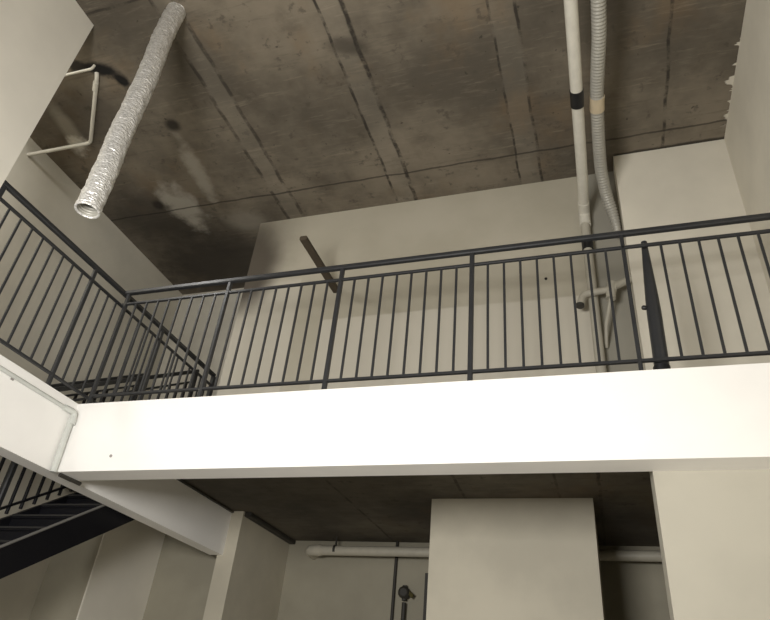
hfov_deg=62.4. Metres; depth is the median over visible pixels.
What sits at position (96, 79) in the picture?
pipe
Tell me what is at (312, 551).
pipe
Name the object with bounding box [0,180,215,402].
metal railing
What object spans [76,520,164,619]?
wall
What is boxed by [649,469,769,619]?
column
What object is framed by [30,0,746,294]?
ceiling
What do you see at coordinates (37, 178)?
wall
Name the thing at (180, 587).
wall
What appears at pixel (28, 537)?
staircase
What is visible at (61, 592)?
wall
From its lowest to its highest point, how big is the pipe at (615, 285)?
0.631 m
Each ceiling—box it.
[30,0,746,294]
[183,472,659,546]
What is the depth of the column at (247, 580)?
7.04 m
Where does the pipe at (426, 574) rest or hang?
attached to the wall at (326, 587)
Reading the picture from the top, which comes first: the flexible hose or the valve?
the flexible hose
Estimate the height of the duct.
2.344 m
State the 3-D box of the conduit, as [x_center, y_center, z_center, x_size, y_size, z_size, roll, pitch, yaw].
[-3.550,-0.979,2.040,0.095,0.526,7.831,-6,-35,17]
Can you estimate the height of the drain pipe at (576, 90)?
2.704 m
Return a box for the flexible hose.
[589,0,621,238]
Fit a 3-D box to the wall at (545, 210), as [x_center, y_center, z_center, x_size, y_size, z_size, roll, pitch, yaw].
[0.315,0.079,6.431,4.090,3.058,0.200,-6,-35,17]
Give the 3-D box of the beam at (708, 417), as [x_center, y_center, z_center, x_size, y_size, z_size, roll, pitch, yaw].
[0.093,0.799,4.254,5.380,0.562,0.200,-6,-35,17]
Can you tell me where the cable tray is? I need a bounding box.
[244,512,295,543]
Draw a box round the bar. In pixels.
[299,236,337,292]
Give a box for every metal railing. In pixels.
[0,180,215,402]
[86,213,769,403]
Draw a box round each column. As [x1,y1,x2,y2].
[203,511,289,619]
[613,139,769,369]
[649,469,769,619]
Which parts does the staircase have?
post, rail, handrail, rail, handrail, rail, post, post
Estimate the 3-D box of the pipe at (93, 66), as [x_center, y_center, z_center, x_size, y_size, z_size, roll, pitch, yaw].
[-3.402,-2.242,6.221,1.352,0.089,0.034,-5,-35,16]
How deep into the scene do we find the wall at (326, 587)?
7.41 m
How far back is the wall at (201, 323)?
8.74 m
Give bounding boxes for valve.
[398,585,413,619]
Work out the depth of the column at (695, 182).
5.55 m
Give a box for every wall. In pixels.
[0,0,93,187]
[0,137,181,619]
[29,534,102,619]
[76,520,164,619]
[142,534,216,619]
[150,288,243,399]
[216,171,638,395]
[277,541,669,619]
[724,0,769,292]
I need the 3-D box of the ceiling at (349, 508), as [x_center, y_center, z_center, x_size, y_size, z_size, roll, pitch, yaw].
[0.684,1.653,5.892,5.380,0.087,3.650,-6,-35,17]
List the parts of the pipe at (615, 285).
trap arm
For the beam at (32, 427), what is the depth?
5.26 m
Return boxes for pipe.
[27,72,98,156]
[64,64,95,76]
[305,536,661,561]
[390,541,398,619]
[423,573,427,619]
[564,0,606,372]
[576,276,631,347]
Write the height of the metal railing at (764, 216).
1.145 m
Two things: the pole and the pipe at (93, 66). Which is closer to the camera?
the pole
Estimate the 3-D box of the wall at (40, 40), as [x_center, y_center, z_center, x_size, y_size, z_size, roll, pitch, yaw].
[-3.755,-2.987,2.413,0.165,3.055,6.305,-6,-35,17]
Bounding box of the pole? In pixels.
[641,241,670,369]
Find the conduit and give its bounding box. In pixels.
[0,365,81,485]
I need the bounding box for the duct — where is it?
[74,2,185,218]
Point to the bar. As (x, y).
(305, 241)
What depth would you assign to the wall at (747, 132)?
5.13 m
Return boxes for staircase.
[0,369,198,578]
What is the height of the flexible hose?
0.599 m
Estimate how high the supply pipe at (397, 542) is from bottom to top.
3.355 m
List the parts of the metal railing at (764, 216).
post, post, post, rail, rail, handrail, post, post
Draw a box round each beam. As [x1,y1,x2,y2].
[0,354,231,554]
[56,363,769,480]

